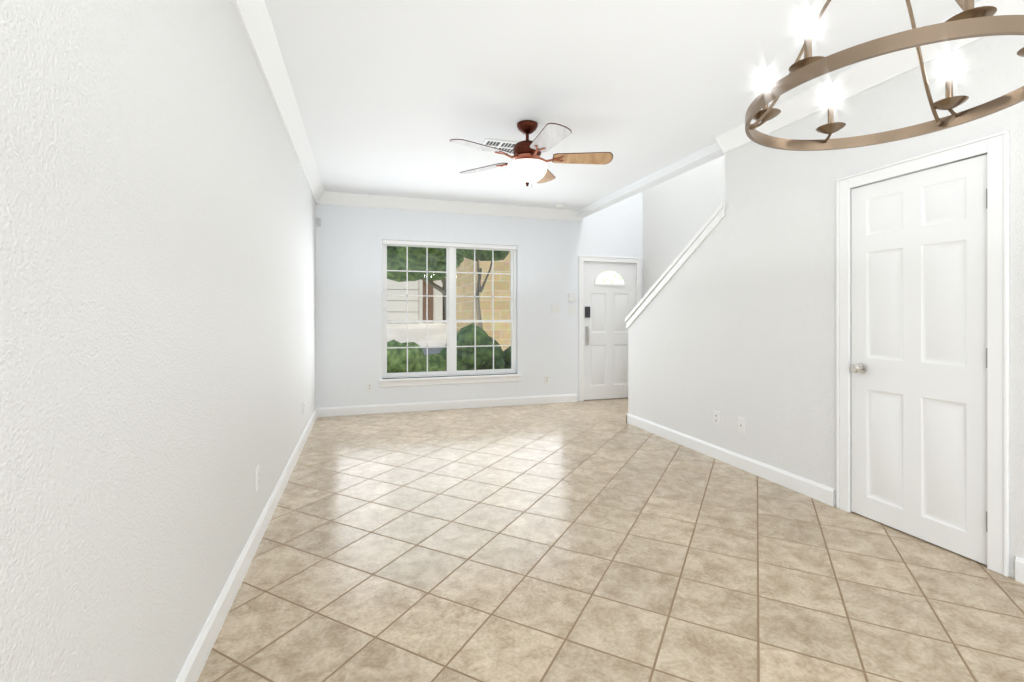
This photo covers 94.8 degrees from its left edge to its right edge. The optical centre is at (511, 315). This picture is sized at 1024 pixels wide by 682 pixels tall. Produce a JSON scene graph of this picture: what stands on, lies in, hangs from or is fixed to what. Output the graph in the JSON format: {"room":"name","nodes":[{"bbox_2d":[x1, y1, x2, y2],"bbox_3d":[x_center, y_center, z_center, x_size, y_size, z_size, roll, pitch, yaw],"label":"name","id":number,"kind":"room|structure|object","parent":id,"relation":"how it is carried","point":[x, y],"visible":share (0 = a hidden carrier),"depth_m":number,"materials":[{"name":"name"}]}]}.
{"room":"empty living room","nodes":[
{"label":"empty living room","id":0,"kind":"room"},
{"bbox_2d":[0,0,315,681],"bbox_3d":[-1.042,-0.286,1.270,0.120,3.040,9.690,0,0,-18],"label":"wall","id":1,"kind":"structure","parent":0,"point":[157,295],"depth_m":1.21,"materials":[{"name":"white paint"}]},
{"bbox_2d":[175,408,318,681],"bbox_3d":[-0.971,1.179,1.271,0.016,0.110,9.410,0,0,-18],"label":"baseboard","id":2,"kind":"structure","parent":1,"relation":"attached to","point":[194,664],"depth_m":2.05,"materials":[{"name":"white wood"}]},
{"bbox_2d":[255,465,259,491],"bbox_3d":[-1.382,0.884,2.562,0.010,0.120,0.074,0,0,-18],"label":"electrical outlet","id":3,"kind":"object","parent":1,"relation":"attached to","point":[257,478],"visible":1,"depth_m":2.54,"materials":[{"name":"white plastic"}]},
{"bbox_2d":[230,0,325,203],"bbox_3d":[-0.928,-1.438,1.285,0.105,0.135,9.410,0,0,-18],"label":"crown molding","id":4,"kind":"structure","parent":1,"relation":"attached to","point":[254,19],"depth_m":2.84,"materials":[{"name":"white wood"}]},
{"bbox_2d":[316,191,642,407],"bbox_3d":[-0.233,-1.566,6.523,4.590,5.600,0.160,0,0,-18],"label":"wall","id":5,"kind":"structure","parent":0,"point":[349,239],"depth_m":6.29,"materials":[{"name":"white paint"}]},
{"bbox_2d":[317,218,320,226],"bbox_3d":[-2.356,-1.146,5.757,0.040,0.100,0.022,0,0,-18],"label":"detector","id":6,"kind":"object","parent":5,"relation":"attached to","point":[318,221],"visible":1,"depth_m":5.75,"materials":[{"name":"grey plastic"}]},
{"bbox_2d":[367,382,372,391],"bbox_3d":[-1.795,0.894,5.940,0.074,0.120,0.010,0,0,-18],"label":"electrical outlet","id":7,"kind":"object","parent":5,"relation":"attached to","point":[369,386],"visible":1,"depth_m":5.94,"materials":[{"name":"white plastic"}]},
{"bbox_2d":[319,394,576,416],"bbox_3d":[-0.715,1.179,6.278,3.462,0.110,0.016,0,0,-18],"label":"baseboard","id":8,"kind":"structure","parent":5,"relation":"attached to","point":[492,402],"depth_m":6.21,"materials":[{"name":"white wood"}]},
{"bbox_2d":[382,240,516,377],"bbox_3d":[-0.810,-0.086,6.343,1.810,1.780,0.125,0,0,-18],"label":"window unit","id":9,"kind":"structure","parent":5,"relation":"in","point":[451,321],"depth_m":6.33,"materials":[{"name":"white plastic"}]},
{"bbox_2d":[379,373,521,386],"bbox_3d":[-0.790,0.854,6.279,1.900,0.100,0.121,0,0,-18],"label":"window sill","id":10,"kind":"structure","parent":5,"relation":"attached to","point":[420,381],"depth_m":6.23,"materials":[{"name":"white"}]},
{"bbox_2d":[326,191,582,220],"bbox_3d":[-0.617,-1.438,6.262,3.460,0.135,0.105,0,0,-18],"label":"crown molding","id":11,"kind":"structure","parent":5,"relation":"attached to","point":[332,198],"depth_m":6.18,"materials":[{"name":"white wood"}]},
{"bbox_2d":[544,375,548,383],"bbox_3d":[0.493,0.894,6.664,0.074,0.120,0.010,0,0,-18],"label":"electrical outlet","id":12,"kind":"object","parent":5,"relation":"attached to","point":[546,378],"visible":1,"depth_m":6.66,"materials":[{"name":"white plastic"}]},
{"bbox_2d":[552,305,558,312],"bbox_3d":[0.618,-0.101,6.702,0.116,0.120,0.012,0,0,-18],"label":"light switch","id":13,"kind":"object","parent":5,"relation":"attached to","point":[555,308],"visible":1,"depth_m":6.70,"materials":[{"name":"white plastic"}]},
{"bbox_2d":[568,305,574,312],"bbox_3d":[0.861,-0.101,6.779,0.116,0.120,0.012,0,0,-18],"label":"light switch","id":14,"kind":"object","parent":5,"relation":"attached to","point":[571,308],"visible":1,"depth_m":6.78,"materials":[{"name":"white plastic"}]},
{"bbox_2d":[568,293,574,300],"bbox_3d":[0.863,-0.271,6.772,0.100,0.120,0.027,0,0,-18],"label":"light switch","id":15,"kind":"object","parent":5,"relation":"attached to","point":[571,296],"visible":1,"depth_m":6.76,"materials":[{"name":"white plastic"}]},
{"bbox_2d":[584,261,635,399],"bbox_3d":[1.460,0.214,6.975,0.900,2.020,0.114,0,0,-18],"label":"front door","id":16,"kind":"structure","parent":5,"relation":"in","point":[609,296],"depth_m":6.97,"materials":[{"name":"white wood"}]},
{"bbox_2d":[579,256,640,400],"bbox_3d":[1.458,0.180,6.962,1.034,2.107,0.023,0,0,-18],"label":"door frame","id":17,"kind":"structure","parent":5,"relation":"attached to","point":[582,259],"depth_m":6.82,"materials":[{"name":"white wood"}]},
{"bbox_2d":[197,398,1023,681],"bbox_3d":[1.204,1.294,1.980,4.830,0.120,9.690,0,0,-18],"label":"floor","id":18,"kind":"structure","parent":0,"point":[598,540],"depth_m":2.25,"materials":[{"name":"tile"}]},
{"bbox_2d":[265,0,980,217],"bbox_3d":[0.738,-1.616,1.812,3.600,0.380,9.410,0,0,-18],"label":"ceiling","id":19,"kind":"structure","parent":0,"point":[393,97],"depth_m":2.99,"materials":[{"name":"white paint"}]},
{"bbox_2d":[477,138,517,154],"bbox_3d":[-0.078,-1.501,4.192,0.400,0.010,0.300,0,0,-18],"label":"ceiling vent","id":20,"kind":"object","parent":19,"relation":"in","point":[505,145],"visible":0.46,"depth_m":4.13,"materials":[{"name":"white metal"}]},
{"bbox_2d":[450,120,612,186],"bbox_3d":[0.137,-1.256,3.651,1.289,0.500,1.241,0,0,-18],"label":"ceiling fan","id":21,"kind":"object","parent":19,"relation":"hanging from","point":[527,166],"visible":1,"depth_m":3.61,"materials":[{"name":"brown wood"}]},
{"bbox_2d":[555,204,564,207],"bbox_3d":[0.656,-1.489,6.416,0.132,0.034,0.132,0,0,-18],"label":"smoke detector","id":22,"kind":"object","parent":19,"relation":"attached to","point":[560,206],"visible":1,"depth_m":6.37,"materials":[{"name":"white plastic"}]},
{"bbox_2d":[745,0,1023,150],"bbox_3d":[1.348,-1.131,1.706,0.904,0.750,0.904,0,0,-18],"label":"chandelier","id":23,"kind":"object","parent":19,"relation":"hanging from","point":[970,21],"visible":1,"depth_m":1.66,"materials":[{"name":"brown metal"}]},
{"bbox_2d":[643,155,724,296],"bbox_3d":[3.431,-1.566,2.748,0.120,5.600,9.570,0,0,-18],"label":"wall","id":24,"kind":"structure","parent":0,"point":[679,210],"depth_m":6.39,"materials":[{"name":"white paint"}]},
{"bbox_2d":[628,35,1023,577],"bbox_3d":[2.608,-0.136,1.653,0.130,2.740,7.980,0,0,-18],"label":"wall","id":25,"kind":"structure","parent":0,"point":[734,320],"depth_m":3.38,"materials":[{"name":"white paint"}]},
{"bbox_2d":[625,202,724,328],"bbox_3d":[1.630,-0.405,4.745,0.190,1.111,1.555,0,0,-18],"label":"trim","id":26,"kind":"structure","parent":25,"relation":"on","point":[698,238],"depth_m":4.55,"materials":[{"name":"white wood"}]},
{"bbox_2d":[713,410,719,425],"bbox_3d":[1.769,0.884,4.073,0.010,0.120,0.074,0,0,-18],"label":"electrical outlet","id":27,"kind":"object","parent":25,"relation":"attached to","point":[716,417],"visible":1,"depth_m":4.07,"materials":[{"name":"white plastic"}]},
{"bbox_2d":[626,413,834,505],"bbox_3d":[1.709,1.179,4.252,0.016,0.110,2.513,0,0,-18],"label":"baseboard","id":28,"kind":"structure","parent":25,"relation":"attached to","point":[825,494],"depth_m":3.76,"materials":[{"name":"white wood"}]},
{"bbox_2d":[738,417,744,433],"bbox_3d":[1.854,0.884,3.806,0.009,0.120,0.074,0,0,-18],"label":"electrical outlet","id":29,"kind":"object","parent":25,"relation":"attached to","point":[741,425],"visible":1,"depth_m":3.80,"materials":[{"name":"white plastic"}]},
{"bbox_2d":[715,0,1023,153],"bbox_3d":[2.725,-1.438,0.890,0.105,0.135,6.455,0,0,-18],"label":"crown molding","id":30,"kind":"structure","parent":25,"relation":"attached to","point":[867,74],"depth_m":2.87,"materials":[{"name":"white wood"}]},
{"bbox_2d":[850,154,986,564],"bbox_3d":[2.223,0.215,2.619,0.103,2.022,0.706,0,0,-18],"label":"closet door","id":31,"kind":"structure","parent":25,"relation":"in","point":[918,367],"depth_m":2.58,"materials":[{"name":"white wood"}]},
{"bbox_2d":[836,130,1009,576],"bbox_3d":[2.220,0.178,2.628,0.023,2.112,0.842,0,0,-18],"label":"door frame","id":32,"kind":"structure","parent":25,"relation":"attached to","point":[995,147],"depth_m":2.29,"materials":[{"name":"white wood"}]},
{"bbox_2d":[1015,556,1023,583],"bbox_3d":[3.045,1.179,0.029,0.016,0.110,4.559,0,0,-18],"label":"baseboard","id":33,"kind":"structure","parent":25,"relation":"attached to","point":[1019,562],"depth_m":2.19,"materials":[{"name":"white"}]},
{"label":"outside","id":34,"kind":"structure","parent":0,"visible":0},
{"bbox_3d":[-5.239,1.484,33.148,60.000,0.200,53.630,0,0,-18],"label":"ground","id":35,"kind":"structure","parent":34,"visible":0},
{"bbox_2d":[387,323,446,354],"bbox_3d":[-6.729,0.834,16.384,9.050,1.100,16.700,0,0,-18],"label":"gravel drive","id":36,"kind":"structure","parent":35,"relation":"on","point":[417,337],"depth_m":15.29,"materials":[{"name":"white gravel"}]},
{"bbox_2d":[387,279,442,319],"bbox_3d":[-7.591,-2.016,20.254,8.340,4.600,6.800,0,0,-18],"label":"garage","id":37,"kind":"structure","parent":36,"relation":"on","point":[417,309],"depth_m":18.23,"materials":[{"name":"grey"}]},
{"bbox_2d":[387,246,463,343],"bbox_3d":[-2.333,-0.914,10.611,2.536,4.251,2.439,0,0,-18],"label":"tree","id":38,"kind":"object","parent":36,"relation":"on","point":[394,254],"depth_m":10.05,"materials":[{"name":"green plant"}]},
{"bbox_2d":[387,323,510,372],"bbox_3d":[-1.214,0.919,7.972,4.568,1.605,1.670,0,0,-18],"label":"bushes","id":39,"kind":"object","parent":35,"relation":"on","point":[440,364],"depth_m":7.67,"materials":[{"name":"green plant"}]},
{"bbox_2d":[443,252,510,350],"bbox_3d":[1.775,-2.441,17.867,7.840,7.650,7.000,0,0,-18],"label":"stone house","id":40,"kind":"structure","parent":35,"relation":"on","point":[487,304],"depth_m":13.57,"materials":[{"name":"beige stone"}]},
{"bbox_2d":[456,249,509,328],"bbox_3d":[-0.518,-0.507,8.953,1.382,3.787,1.189,0,0,-18],"label":"tree","id":41,"kind":"object","parent":35,"relation":"on","point":[501,254],"depth_m":8.92,"materials":[{"name":"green plant"}]}
]}

